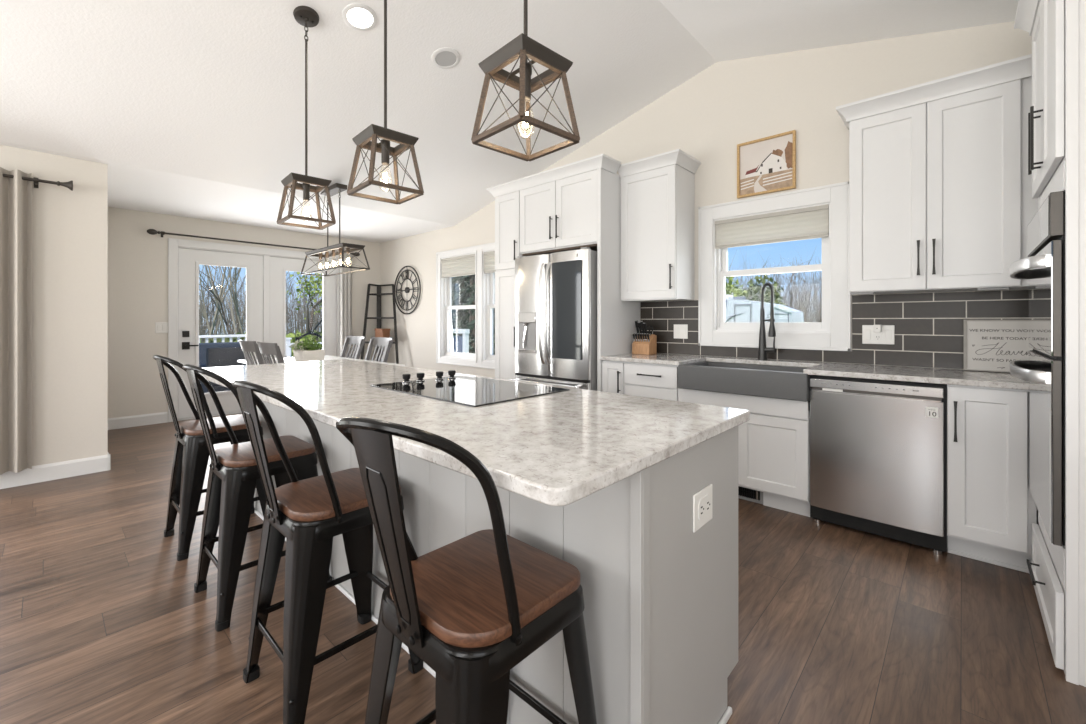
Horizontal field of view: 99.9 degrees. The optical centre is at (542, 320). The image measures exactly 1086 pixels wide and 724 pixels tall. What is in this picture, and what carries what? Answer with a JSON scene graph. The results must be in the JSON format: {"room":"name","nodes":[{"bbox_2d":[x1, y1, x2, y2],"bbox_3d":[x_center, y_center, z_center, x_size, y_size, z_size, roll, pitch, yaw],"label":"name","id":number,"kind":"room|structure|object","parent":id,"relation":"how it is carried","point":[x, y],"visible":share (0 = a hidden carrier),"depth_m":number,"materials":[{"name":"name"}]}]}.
{"room":"kitchen","nodes":[
{"label":"kitchen","id":0,"kind":"room"},
{"bbox_2d":[0,145,109,488],"bbox_3d":[-5.017,-0.034,2.131,0.166,2.467,4.356,0,0,43],"label":"wall","id":1,"kind":"structure","parent":0,"point":[70,228],"depth_m":3.51,"materials":[{"name":"beige paint"}]},
{"bbox_2d":[3,174,72,190],"bbox_3d":[-4.587,-1.027,2.406,0.128,0.078,2.944,0,0,43],"label":"curtain rod","id":2,"kind":"object","parent":1,"relation":"attached to","point":[69,185],"visible":1,"depth_m":3.38,"materials":[{"name":"brown metal"}]},
{"bbox_2d":[0,167,31,474],"bbox_3d":[-3.835,0.000,3.189,0.094,2.150,0.354,0,0,43],"label":"curtain","id":3,"kind":"object","parent":2,"relation":"hanging from","point":[15,192],"visible":1,"depth_m":3.26,"materials":[{"name":"fabric"}]},
{"bbox_2d":[108,207,379,417],"bbox_3d":[-3.868,-0.034,6.168,0.160,2.467,3.480,0,0,43],"label":"wall","id":4,"kind":"structure","parent":0,"point":[137,258],"depth_m":5.28,"materials":[{"name":"beige paint"}]},
{"bbox_2d":[108,412,167,429],"bbox_3d":[-4.662,1.137,5.173,0.016,0.125,0.640,0,0,43],"label":"baseboard","id":5,"kind":"structure","parent":4,"relation":"attached to","point":[162,417],"depth_m":5.21,"materials":[{"name":"white paint"}]},
{"bbox_2d":[155,322,167,332],"bbox_3d":[-4.483,0.077,5.372,0.010,0.125,0.118,0,0,43],"label":"light switch","id":6,"kind":"object","parent":4,"relation":"attached to","point":[160,327],"visible":1,"depth_m":5.37,"materials":[{"name":"white plastic"}]},
{"bbox_2d":[179,248,262,418],"bbox_3d":[-4.077,0.147,5.837,0.099,2.057,0.912,0,0,43],"label":"door","id":7,"kind":"structure","parent":4,"relation":"in","point":[190,260],"depth_m":5.63,"materials":[{"name":"white paint"}]},
{"bbox_2d":[147,229,359,255],"bbox_3d":[-3.694,-1.022,6.151,0.119,0.074,2.504,0,0,43],"label":"curtain rod","id":8,"kind":"object","parent":4,"relation":"attached to","point":[150,231],"visible":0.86,"depth_m":5.72,"materials":[{"name":"brown metal"}]},
{"bbox_2d":[340,252,351,357],"bbox_3d":[-2.975,0.060,6.900,0.084,2.240,0.175,0,0,43],"label":"curtain","id":9,"kind":"object","parent":8,"relation":"hanging from","point":[345,279],"visible":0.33,"depth_m":6.88,"materials":[{"name":"fabric"}]},
{"bbox_2d":[168,238,339,421],"bbox_3d":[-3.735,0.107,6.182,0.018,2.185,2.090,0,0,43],"label":"trim","id":10,"kind":"structure","parent":4,"relation":"attached to","point":[173,244],"depth_m":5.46,"materials":[{"name":"white paint"}]},
{"bbox_2d":[270,256,335,357],"bbox_3d":[-3.433,0.147,6.572,0.055,2.057,0.900,0,0,43],"label":"door","id":11,"kind":"structure","parent":4,"relation":"in","point":[279,266],"depth_m":6.40,"materials":[{"name":"white paint"}]},
{"bbox_2d":[0,0,1018,242],"bbox_3d":[-1.572,-1.602,1.334,10.120,1.221,7.840,0,0,43],"label":"ceiling","id":12,"kind":"structure","parent":0,"point":[192,108],"depth_m":3.20,"materials":[{"name":"paint"}]},
{"bbox_2d":[277,6,335,229],"bbox_3d":[-1.374,-1.176,2.652,0.253,1.227,0.253,0,0,-43],"label":"pendant light","id":13,"kind":"object","parent":12,"relation":"hanging from","point":[305,16],"visible":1,"depth_m":2.64,"materials":[{"name":"brown metal"}]},
{"bbox_2d":[302,183,309,200],"bbox_3d":[-1.374,-0.750,2.652,0.040,0.104,0.039,0,0,43],"label":"socket","id":14,"kind":"object","parent":13,"relation":"attached to","point":[306,187],"depth_m":2.64,"materials":[{"name":"brown metal"}]},
{"bbox_2d":[301,183,369,275],"bbox_3d":[-2.093,-0.910,4.567,0.996,0.846,0.273,0,0,43],"label":"chandelier","id":15,"kind":"object","parent":12,"relation":"hanging from","point":[341,248],"visible":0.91,"depth_m":4.47,"materials":[{"name":"brown metal"}]},
{"bbox_2d":[342,3,376,30],"bbox_3d":[-1.091,-1.809,2.724,0.192,0.051,0.196,0,0,43],"label":"recessed light","id":16,"kind":"object","parent":12,"relation":"in","point":[358,16],"visible":1,"depth_m":2.72,"materials":[{"name":"white paint"}]},
{"bbox_2d":[347,0,423,203],"bbox_3d":[-0.702,-1.284,2.035,0.253,1.443,0.253,0,0,-43],"label":"pendant light","id":17,"kind":"object","parent":12,"relation":"hanging from","point":[406,142],"visible":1,"depth_m":2.02,"materials":[{"name":"brown metal"}]},
{"bbox_2d":[381,139,389,164],"bbox_3d":[-0.702,-0.750,2.035,0.040,0.104,0.039,0,0,43],"label":"socket","id":18,"kind":"object","parent":17,"relation":"attached to","point":[384,152],"depth_m":2.02,"materials":[{"name":"brown metal"}]},
{"bbox_2d":[432,47,459,68],"bbox_3d":[-0.670,-1.813,3.156,0.192,0.051,0.196,0,0,43],"label":"recessed light","id":19,"kind":"object","parent":12,"relation":"in","point":[445,57],"visible":1,"depth_m":3.15,"materials":[{"name":"white paint"}]},
{"bbox_2d":[436,51,456,65],"bbox_3d":[-0.669,-1.810,3.156,0.140,0.033,0.144,0,0,43],"label":"grille","id":20,"kind":"object","parent":19,"relation":"attached to","point":[443,58],"depth_m":3.15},
{"bbox_2d":[471,0,579,160],"bbox_3d":[-0.055,-1.281,1.442,0.253,1.437,0.253,0,0,-43],"label":"pendant light","id":21,"kind":"object","parent":12,"relation":"hanging from","point":[523,47],"visible":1,"depth_m":1.43,"materials":[{"name":"brown wood"}]},
{"bbox_2d":[519,63,531,101],"bbox_3d":[-0.055,-0.750,1.442,0.040,0.104,0.039,0,0,43],"label":"socket","id":22,"kind":"object","parent":21,"relation":"attached to","point":[528,68],"depth_m":1.43,"materials":[{"name":"brown metal"}]},
{"bbox_2d":[0,413,1085,723],"bbox_3d":[-1.565,1.230,1.327,10.100,0.060,7.840,0,0,43],"label":"floor","id":23,"kind":"structure","parent":0,"point":[101,620],"depth_m":1.78,"materials":[{"name":"brown wood"}]},
{"bbox_2d":[153,355,266,560],"bbox_3d":[-1.848,0.688,2.557,0.416,1.023,0.506,0,0,43],"label":"bar stool","id":24,"kind":"object","parent":23,"relation":"on","point":[191,453],"visible":0.75,"depth_m":2.39,"materials":[{"name":"black metal"}]},
{"bbox_2d":[239,340,263,364],"bbox_3d":[-2.723,0.695,4.664,0.480,1.010,0.609,0,0,43],"label":"dining chair","id":25,"kind":"object","parent":23,"relation":"on","point":[247,347],"visible":0.17,"depth_m":4.39,"materials":[{"name":"grey paint"}]},
{"bbox_2d":[182,364,331,631],"bbox_3d":[-1.282,0.688,2.038,0.416,1.023,0.506,0,0,43],"label":"bar stool","id":26,"kind":"object","parent":23,"relation":"on","point":[233,471],"visible":0.79,"depth_m":1.88,"materials":[{"name":"black metal"}]},
{"bbox_2d":[257,341,284,363],"bbox_3d":[-2.296,0.695,4.272,0.480,1.010,0.609,0,0,43],"label":"dining chair","id":27,"kind":"object","parent":23,"relation":"on","point":[266,349],"visible":0.23,"depth_m":3.99,"materials":[{"name":"grey paint"}]},
{"bbox_2d":[237,355,405,366],"bbox_3d":[-2.407,0.820,4.861,1.920,0.760,0.990,0,0,43],"label":"dining table","id":28,"kind":"object","parent":23,"relation":"on","point":[327,357],"visible":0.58,"depth_m":5.09,"materials":[{"name":"grey paint"}]},
{"bbox_2d":[288,339,325,361],"bbox_3d":[-2.574,0.317,4.984,0.363,0.247,0.297,0,0,43],"label":"planter","id":29,"kind":"object","parent":28,"relation":"on","point":[305,350],"visible":0.99,"depth_m":4.91,"materials":[{"name":"white ceramic"}]},
{"bbox_2d":[232,380,422,723],"bbox_3d":[-0.734,0.688,1.535,0.416,1.023,0.506,0,0,43],"label":"bar stool","id":30,"kind":"object","parent":23,"relation":"on","point":[310,512],"visible":0.89,"depth_m":1.39,"materials":[{"name":"black metal"}]},
{"bbox_2d":[340,336,365,358],"bbox_3d":[-2.498,0.695,5.487,0.480,1.010,0.609,0,0,43],"label":"dining chair","id":31,"kind":"object","parent":23,"relation":"on","point":[359,341],"visible":0.18,"depth_m":5.68,"materials":[{"name":"grey paint"}]},
{"bbox_2d":[364,337,393,362],"bbox_3d":[-2.019,0.695,5.048,0.480,1.010,0.609,0,0,43],"label":"dining chair","id":32,"kind":"object","parent":23,"relation":"on","point":[379,342],"visible":0.19,"depth_m":5.24,"materials":[{"name":"grey paint"}]},
{"bbox_2d":[360,284,398,363],"bbox_3d":[-2.457,0.309,6.844,0.959,1.793,0.529,0,0,43],"label":"corner shelf","id":33,"kind":"object","parent":23,"relation":"on","point":[378,294],"visible":0.6,"depth_m":7.02,"materials":[{"name":"black metal"}]},
{"bbox_2d":[375,328,389,337],"bbox_3d":[-2.436,0.213,6.930,0.254,0.196,0.134,0,0,43],"label":"basket","id":34,"kind":"object","parent":33,"relation":"on","point":[379,332],"visible":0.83,"depth_m":6.86,"materials":[{"name":"brown wicker"}]},
{"bbox_2d":[336,417,596,723],"bbox_3d":[-0.163,0.688,1.006,0.416,1.023,0.514,0,0,43],"label":"bar stool","id":35,"kind":"object","parent":23,"relation":"on","point":[473,607],"visible":1,"depth_m":0.89,"materials":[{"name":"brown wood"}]},
{"bbox_2d":[254,401,737,723],"bbox_3d":[-0.612,0.760,2.208,2.856,0.880,0.658,0,0,43],"label":"base cabinet","id":36,"kind":"object","parent":23,"relation":"on","point":[654,550],"visible":0.27,"depth_m":1.20,"materials":[{"name":"grey paint"}]},
{"bbox_2d":[200,359,749,505],"bbox_3d":[-0.730,0.302,2.105,2.927,0.032,0.949,0,0,43],"label":"countertop","id":37,"kind":"structure","parent":36,"relation":"on","point":[564,448],"depth_m":1.29,"materials":[{"name":"stone"}]},
{"bbox_2d":[370,370,569,406],"bbox_3d":[-0.323,0.264,1.942,0.722,0.044,0.500,0,0,43],"label":"cooktop","id":38,"kind":"object","parent":37,"relation":"in","point":[471,391],"visible":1,"depth_m":1.87,"materials":[{"name":"black glass"}]},
{"bbox_2d":[693,484,711,532],"bbox_3d":[0.441,0.514,1.260,0.006,0.100,0.122,0,0,43],"label":"outlet plate","id":39,"kind":"object","parent":36,"relation":"attached to","point":[702,494],"depth_m":1.25,"materials":[{"name":"white plastic"}]},
{"bbox_2d":[698,495,709,520],"bbox_3d":[0.444,0.514,1.258,0.002,0.060,0.074,0,0,43],"label":"receptacle","id":40,"kind":"object","parent":36,"relation":"attached to","point":[703,500],"depth_m":1.25,"materials":[{"name":"white plastic"}]},
{"bbox_2d":[487,180,521,379],"bbox_3d":[-0.187,-0.065,4.692,0.410,2.530,0.672,0,0,43],"label":"pantry cabinet","id":41,"kind":"object","parent":23,"relation":"on","point":[506,195],"visible":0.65,"depth_m":4.49,"materials":[{"name":"white paint"}]},
{"bbox_2d":[510,247,596,390],"bbox_3d":[0.242,0.300,4.168,0.850,1.800,0.770,0,0,43],"label":"refrigerator","id":42,"kind":"object","parent":23,"relation":"on","point":[556,293],"visible":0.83,"depth_m":3.84,"materials":[{"name":"grey metal"}]},
{"bbox_2d":[515,154,639,390],"bbox_3d":[0.333,-0.065,4.215,1.002,2.530,0.672,0,0,43],"label":"tall cabinet","id":43,"kind":"object","parent":23,"relation":"on","point":[575,205],"visible":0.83,"depth_m":3.89,"materials":[{"name":"white paint"}]},
{"bbox_2d":[602,360,624,393],"bbox_3d":[0.742,0.760,3.849,0.206,0.880,0.624,0,0,43],"label":"base cabinet","id":44,"kind":"object","parent":23,"relation":"on","point":[612,371],"visible":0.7,"depth_m":3.65,"materials":[{"name":"white paint"}]},
{"bbox_2d":[600,353,1028,389],"bbox_3d":[1.794,0.301,2.898,3.042,0.030,0.627,0,0,43],"label":"countertop","id":45,"kind":"structure","parent":44,"relation":"on","point":[1005,380],"depth_m":2.62,"materials":[{"name":"stone"}]},
{"bbox_2d":[632,334,656,354],"bbox_3d":[0.878,0.201,3.958,0.167,0.170,0.130,0,0,43],"label":"knife block","id":46,"kind":"object","parent":45,"relation":"on","point":[644,348],"visible":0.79,"depth_m":3.91,"materials":[{"name":"brown wood"}]},
{"bbox_2d":[678,362,811,401],"bbox_3d":[1.407,0.415,3.119,0.808,0.210,0.474,0,0,43],"label":"sink","id":47,"kind":"object","parent":45,"relation":"in","point":[779,382],"visible":0.91,"depth_m":2.94,"materials":[{"name":"grey"}]},
{"bbox_2d":[758,282,775,359],"bbox_3d":[1.634,0.003,3.310,0.086,0.566,0.158,0,0,-15],"label":"faucet","id":48,"kind":"object","parent":45,"relation":"on","point":[762,353],"visible":1,"depth_m":3.33,"materials":[{"name":"black metal"}]},
{"bbox_2d":[964,320,1032,372],"bbox_3d":[2.568,0.139,2.538,0.340,0.293,0.058,0,0,43],"label":"sign","id":49,"kind":"object","parent":45,"relation":"on","point":[989,345],"visible":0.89,"depth_m":2.56,"materials":[{"name":"wood"}]},
{"bbox_2d":[624,361,706,400],"bbox_3d":[0.985,0.760,3.626,0.448,0.880,0.624,0,0,43],"label":"base cabinet","id":50,"kind":"object","parent":23,"relation":"on","point":[659,381],"visible":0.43,"depth_m":3.41,"materials":[{"name":"white paint"}]},
{"bbox_2d":[678,388,809,516],"bbox_3d":[1.468,0.839,3.206,0.828,0.722,0.590,0,0,43],"label":"base cabinet","id":51,"kind":"object","parent":23,"relation":"on","point":[774,444],"visible":0.47,"depth_m":2.86,"materials":[{"name":"white paint"}]},
{"bbox_2d":[738,486,762,503],"bbox_3d":[1.312,1.141,3.098,0.341,0.109,0.030,0,0,43],"label":"floor register","id":52,"kind":"object","parent":51,"relation":"attached to","point":[747,494],"visible":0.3,"depth_m":3.04,"materials":[{"name":"grey plastic"}]},
{"bbox_2d":[810,375,947,554],"bbox_3d":[1.992,0.764,2.708,0.610,0.872,0.596,0,0,43],"label":"dishwasher","id":53,"kind":"object","parent":23,"relation":"on","point":[878,448],"visible":1,"depth_m":2.47,"materials":[{"name":"silver metal"}]},
{"bbox_2d":[947,384,1036,572],"bbox_3d":[2.329,0.760,2.393,0.308,0.880,0.624,0,0,43],"label":"base cabinet","id":54,"kind":"object","parent":23,"relation":"on","point":[992,508],"visible":0.82,"depth_m":2.20,"materials":[{"name":"white paint"}]},
{"bbox_2d":[1014,0,1085,686],"bbox_3d":[2.205,-0.102,1.614,0.702,2.605,0.874,0,0,43],"label":"tall cabinet","id":55,"kind":"object","parent":23,"relation":"on","point":[1057,28],"visible":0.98,"depth_m":1.53,"materials":[{"name":"white paint"}]},
{"bbox_2d":[1009,191,1064,545],"bbox_3d":[2.175,0.163,1.656,0.674,1.205,0.730,0,0,43],"label":"wall oven","id":56,"kind":"object","parent":55,"relation":"in","point":[1044,370],"visible":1,"depth_m":1.63,"materials":[{"name":"silver metal"}]},
{"bbox_2d":[380,21,1038,524],"bbox_3d":[0.306,-0.449,4.808,8.150,3.298,0.160,0,0,43],"label":"wall","id":57,"kind":"structure","parent":0,"point":[727,104],"depth_m":3.55,"materials":[{"name":"beige paint"}]},
{"bbox_2d":[395,266,420,314],"bbox_3d":[-2.030,-0.460,6.810,0.727,0.727,0.042,0,0,43],"label":"wall clock","id":58,"kind":"object","parent":57,"relation":"attached to","point":[407,289],"visible":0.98,"depth_m":6.80,"materials":[{"name":"black metal"}]},
{"bbox_2d":[436,242,494,368],"bbox_3d":[-0.741,-0.182,5.752,1.825,1.525,0.186,0,0,43],"label":"window","id":59,"kind":"structure","parent":57,"relation":"in","point":[483,357],"depth_m":5.77,"materials":[{"name":"white paint"}]},
{"bbox_2d":[441,254,474,277],"bbox_3d":[-1.106,-0.719,6.012,0.737,0.257,0.044,0,0,43],"label":"window shade","id":60,"kind":"object","parent":59,"relation":"attached to","point":[464,265],"visible":0.82,"depth_m":5.99,"materials":[{"name":"fabric"}]},
{"bbox_2d":[483,251,495,272],"bbox_3d":[-0.450,-0.719,5.410,0.737,0.257,0.044,0,0,43],"label":"window shade","id":61,"kind":"object","parent":59,"relation":"attached to","point":[489,257],"visible":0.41,"depth_m":5.58,"materials":[{"name":"fabric"}]},
{"bbox_2d":[618,149,700,301],"bbox_3d":[0.964,-0.743,3.823,0.566,1.145,0.397,0,0,43],"label":"upper cabinet","id":62,"kind":"object","parent":57,"relation":"attached to","point":[657,191],"visible":0.98,"depth_m":3.71,"materials":[{"name":"white paint"}]},
{"bbox_2d":[737,130,795,198],"bbox_3d":[1.669,-1.165,3.428,0.408,0.416,0.028,0,0,43],"label":"framed picture","id":63,"kind":"object","parent":57,"relation":"attached to","point":[766,165],"visible":1,"depth_m":3.42,"materials":[{"name":"beige paper"}]},
{"bbox_2d":[698,181,850,350],"bbox_3d":[1.733,-0.367,3.483,1.056,1.141,0.184,0,0,43],"label":"window","id":64,"kind":"structure","parent":57,"relation":"in","point":[833,333],"depth_m":3.35,"materials":[{"name":"white paint"}]},
{"bbox_2d":[715,204,828,248],"bbox_3d":[1.695,-0.696,3.442,0.792,0.222,0.044,0,0,43],"label":"window shade","id":65,"kind":"object","parent":64,"relation":"attached to","point":[809,222],"visible":0.92,"depth_m":3.40,"materials":[{"name":"fabric"}]},
{"bbox_2d":[641,290,1028,368],"bbox_3d":[2.009,0.056,3.130,3.039,0.456,0.009,0,0,43],"label":"tile backsplash","id":66,"kind":"structure","parent":57,"relation":"attached to","point":[929,327],"depth_m":2.90,"materials":[{"name":"grey tile"}]},
{"bbox_2d":[674,324,687,338],"bbox_3d":[1.170,0.089,3.887,0.127,0.121,0.010,0,0,43],"label":"switch plate","id":67,"kind":"object","parent":66,"relation":"attached to","point":[680,330],"visible":1,"depth_m":3.88,"materials":[{"name":"white plastic"}]},
{"bbox_2d":[862,325,894,344],"bbox_3d":[2.175,0.088,2.965,0.170,0.123,0.010,0,0,43],"label":"outlet plate","id":68,"kind":"object","parent":66,"relation":"attached to","point":[887,336],"visible":0.98,"depth_m":2.96,"materials":[{"name":"white plastic"}]},
{"bbox_2d":[873,325,881,331],"bbox_3d":[2.160,0.049,2.951,0.044,0.049,0.031,0,0,43],"label":"plug adapter","id":69,"kind":"object","parent":68,"relation":"attached to","point":[876,328],"visible":1,"depth_m":2.94,"materials":[{"name":"white plastic"}]},
{"bbox_2d":[875,332,880,339],"bbox_3d":[2.172,0.089,2.964,0.034,0.071,0.003,0,0,43],"label":"receptacle","id":70,"kind":"object","parent":68,"relation":"attached to","point":[877,334],"depth_m":2.96,"materials":[{"name":"white plastic"}]},
{"bbox_2d":[836,54,1038,294],"bbox_3d":[2.461,-0.736,2.449,1.453,1.148,0.397,0,0,43],"label":"upper cabinet","id":71,"kind":"object","parent":57,"relation":"attached to","point":[940,184],"visible":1,"depth_m":2.50,"materials":[{"name":"white paint"}]},
{"bbox_2d":[850,292,873,294],"bbox_3d":[1.948,-0.169,2.789,0.120,0.014,0.025,0,0,43],"label":"light","id":72,"kind":"object","parent":71,"relation":"attached to","point":[851,293],"depth_m":2.79,"materials":[{"name":"grey plastic"}]},
{"bbox_2d":[977,287,1009,290],"bbox_3d":[2.369,-0.169,2.404,0.120,0.014,0.025,0,0,43],"label":"light","id":73,"kind":"object","parent":71,"relation":"attached to","point":[978,288],"depth_m":2.40,"materials":[{"name":"grey plastic"}]},
{"label":"outside","id":74,"kind":"structure","parent":0,"visible":0},
{"bbox_3d":[2.773,2.100,17.813,140.000,0.300,150.000,0,0,43],"label":"ground","id":75,"kind":"structure","parent":74,"visible":0},
{"bbox_2d":[199,266,213,339],"bbox_3d":[-16.343,-3.089,21.256,4.346,10.185,3.198,0,0,-35],"label":"bare tree","id":76,"kind":"object","parent":75,"relation":"on","point":[204,309],"visible":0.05,"depth_m":22.09,"materials":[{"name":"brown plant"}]},
{"bbox_2d":[199,265,229,334],"bbox_3d":[-13.430,-1.577,16.381,4.937,7.158,4.101,0,0,42],"label":"bare tree","id":77,"kind":"object","parent":75,"relation":"on","point":[210,290],"visible":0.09,"depth_m":17.27,"materials":[{"name":"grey plant"}]},
{"bbox_2d":[205,265,226,338],"bbox_3d":[-13.497,-3.897,18.253,3.600,11.816,4.738,0,0,-19],"label":"bare tree","id":78,"kind":"object","parent":75,"relation":"on","point":[213,288],"visible":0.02,"depth_m":18.80,"materials":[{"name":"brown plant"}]},
{"bbox_2d":[203,338,232,342],"bbox_3d":[-11.840,1.321,16.672,1.517,1.498,1.516,0,0,43],"label":"shrub","id":79,"kind":"object","parent":75,"relation":"on","point":[218,339],"visible":0.02,"depth_m":16.65,"materials":[{"name":"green plant"}]},
{"bbox_2d":[207,265,236,339],"bbox_3d":[-16.063,-4.217,22.772,4.996,12.459,3.796,0,0,-11],"label":"bare tree","id":80,"kind":"object","parent":75,"relation":"on","point":[231,307],"visible":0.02,"depth_m":22.58,"materials":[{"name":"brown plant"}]},
{"bbox_2d":[200,265,245,338],"bbox_3d":[-17.618,-2.751,25.656,3.818,9.520,2.900,0,0,-35],"label":"bare tree","id":81,"kind":"object","parent":75,"relation":"on","point":[219,319],"visible":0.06,"depth_m":25.56,"materials":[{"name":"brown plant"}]},
{"bbox_2d":[208,266,238,341],"bbox_3d":[-13.976,-4.377,21.076,5.446,12.761,4.007,0,0,-27],"label":"bare tree","id":82,"kind":"object","parent":75,"relation":"on","point":[223,275],"visible":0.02,"depth_m":19.98,"materials":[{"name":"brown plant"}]},
{"bbox_2d":[204,267,245,334],"bbox_3d":[-17.172,-2.328,25.067,4.970,8.669,4.122,0,0,44],"label":"bare tree","id":83,"kind":"object","parent":75,"relation":"on","point":[204,267],"visible":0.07,"depth_m":24.81,"materials":[{"name":"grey plant"}]},
{"bbox_2d":[222,266,244,339],"bbox_3d":[-12.946,-3.954,19.526,3.742,11.916,5.085,0,0,16],"label":"bare tree","id":84,"kind":"object","parent":75,"relation":"on","point":[235,280],"visible":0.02,"depth_m":20.21,"materials":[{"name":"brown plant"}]},
{"bbox_2d":[225,332,245,341],"bbox_3d":[-10.794,1.228,16.339,1.528,1.683,1.459,0,0,43],"label":"shrub","id":85,"kind":"object","parent":75,"relation":"on","point":[238,333],"visible":0.06,"depth_m":16.31,"materials":[{"name":"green plant"}]},
{"bbox_2d":[237,268,245,332],"bbox_3d":[-18.293,-3.510,29.286,4.706,11.027,3.462,0,0,-17],"label":"bare tree","id":86,"kind":"object","parent":75,"relation":"on","point":[238,268],"visible":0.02,"depth_m":28.34,"materials":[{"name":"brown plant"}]},
{"bbox_2d":[286,329,315,356],"bbox_3d":[-9.250,1.214,17.302,1.656,1.810,1.654,0,0,43],"label":"shrub","id":87,"kind":"object","parent":75,"relation":"on","point":[310,337],"visible":0.14,"depth_m":17.12,"materials":[{"name":"green plant"}]},
{"bbox_2d":[287,272,322,338],"bbox_3d":[-9.383,-0.839,19.223,4.658,5.598,3.844,0,0,43],"label":"tree","id":88,"kind":"object","parent":75,"relation":"on","point":[315,283],"visible":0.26,"depth_m":18.69,"materials":[{"name":"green plant"}]},
{"bbox_2d":[293,330,322,346],"bbox_3d":[-9.054,1.210,18.230,1.933,1.775,1.820,0,0,43],"label":"shrub","id":89,"kind":"object","parent":75,"relation":"on","point":[315,331],"visible":0.08,"depth_m":18.00,"materials":[{"name":"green plant"}]},
{"bbox_2d":[199,266,494,342],"bbox_3d":[-21.789,-1.306,32.452,19.174,6.546,52.857,0,0,43],"label":"thicket","id":90,"kind":"object","parent":75,"relation":"on","point":[210,314],"visible":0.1,"depth_m":30.20,"materials":[{"name":"brown plant"}]},
{"bbox_2d":[451,329,469,352],"bbox_3d":[-2.465,1.085,12.726,1.160,1.730,0.140,0,0,43],"label":"rail","id":91,"kind":"object","parent":75,"relation":"on","point":[458,343],"visible":0.3,"depth_m":12.49,"materials":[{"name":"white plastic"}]},
{"bbox_2d":[451,277,469,335],"bbox_3d":[-4.085,-2.222,19.525,3.701,8.344,3.542,0,0,36],"label":"evergreen tree","id":92,"kind":"object","parent":75,"relation":"on","point":[465,292],"visible":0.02,"depth_m":18.83,"materials":[{"name":"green plant"}]},
{"bbox_2d":[451,275,494,352],"bbox_3d":[-2.777,-2.222,17.733,3.132,8.344,3.004,0,0,-13],"label":"evergreen tree","id":93,"kind":"object","parent":75,"relation":"on","point":[470,279],"visible":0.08,"depth_m":17.09,"materials":[{"name":"green plant"}]},
{"bbox_2d":[725,276,746,296],"bbox_3d":[13.545,-0.752,34.351,3.816,6.096,3.702,0,0,43],"label":"shrub","id":94,"kind":"object","parent":75,"relation":"on","point":[728,287],"visible":0.09,"depth_m":33.77,"materials":[{"name":"green plant"}]},
{"bbox_2d":[742,247,772,300],"bbox_3d":[19.087,-3.355,41.125,4.574,10.717,3.365,0,0,-1],"label":"bare tree","id":95,"kind":"object","parent":75,"relation":"on","point":[742,247],"visible":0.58,"depth_m":40.67,"materials":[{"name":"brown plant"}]},
{"bbox_2d":[742,274,784,305],"bbox_3d":[16.741,-0.654,34.866,3.509,5.891,3.457,0,0,43],"label":"shrub","id":96,"kind":"object","parent":75,"relation":"on","point":[751,285],"visible":0.29,"depth_m":34.58,"materials":[{"name":"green plant"}]},
{"bbox_2d":[725,295,803,321],"bbox_3d":[12.291,0.175,27.744,5.800,3.550,2.495,0,0,43],"label":"shed","id":97,"kind":"object","parent":75,"relation":"on","point":[737,309],"visible":0.31,"depth_m":26.41,"materials":[{"name":"white"}]},
{"bbox_2d":[733,296,745,299],"bbox_3d":[11.838,-1.350,27.546,0.600,0.220,0.600,0,0,43],"label":"roof vent","id":98,"kind":"object","parent":97,"relation":"attached to","point":[734,298],"depth_m":27.33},
{"bbox_2d":[726,250,821,321],"bbox_3d":[24.788,-2.534,43.409,49.794,9.000,14.771,0,0,43],"label":"thicket","id":99,"kind":"object","parent":75,"relation":"on","point":[817,316],"visible":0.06,"depth_m":42.28,"materials":[{"name":"plant"}]},
{"bbox_2d":[790,244,816,313],"bbox_3d":[22.463,-2.819,38.181,3.028,9.644,4.116,0,0,-21],"label":"bare tree","id":100,"kind":"object","parent":75,"relation":"on","point":[793,244],"visible":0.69,"depth_m":38.37,"materials":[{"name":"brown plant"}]},
{"bbox_2d":[802,246,821,321],"bbox_3d":[21.052,-2.143,35.389,2.529,8.301,3.329,0,0,-26],"label":"bare tree","id":101,"kind":"object","parent":75,"relation":"on","point":[815,246],"visible":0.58,"depth_m":35.48,"materials":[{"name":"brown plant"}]},
{"bbox_3d":[-4.654,1.330,7.663,3.000,0.140,8.000,0,0,43],"label":"deck","id":102,"kind":"object","parent":75,"relation":"on","visible":0},
{"bbox_2d":[199,347,245,392],"bbox_3d":[-4.606,0.815,6.703,0.650,0.890,0.650,0,0,43],"label":"wicker sofa","id":103,"kind":"object","parent":102,"relation":"on","point":[216,356],"visible":0.19,"depth_m":6.38,"materials":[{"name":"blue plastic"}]},
{"bbox_2d":[199,334,245,342],"bbox_3d":[-5.849,0.700,8.047,0.130,1.120,2.280,0,0,43],"label":"deck railing","id":104,"kind":"object","parent":102,"relation":"on","point":[206,337],"visible":0.09,"depth_m":8.11,"materials":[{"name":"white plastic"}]},
{"bbox_2d":[199,342,286,364],"bbox_3d":[-5.394,0.815,7.766,0.750,0.890,1.750,0,0,43],"label":"wicker sofa","id":105,"kind":"object","parent":102,"relation":"on","point":[202,346],"visible":0.02,"depth_m":7.66,"materials":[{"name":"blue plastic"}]},
{"bbox_2d":[199,342,240,364],"bbox_3d":[-5.512,0.568,7.874,0.130,0.395,1.430,0,0,43],"label":"cushion","id":106,"kind":"object","parent":105,"relation":"on","point":[202,346],"depth_m":7.66,"materials":[{"name":"fabric"}]},
{"bbox_2d":[286,338,321,356],"bbox_3d":[-4.210,0.795,9.834,0.130,0.930,2.530,0,0,43],"label":"deck railing","id":107,"kind":"object","parent":102,"relation":"on","point":[288,349],"visible":0.14,"depth_m":8.93,"materials":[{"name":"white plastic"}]},
{"bbox_2d":[295,332,322,348],"bbox_3d":[-3.883,0.729,7.838,0.560,1.064,0.490,0,0,43],"label":"patio chair","id":108,"kind":"object","parent":102,"relation":"on","point":[303,335],"visible":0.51,"depth_m":7.98,"materials":[{"name":"black metal"}]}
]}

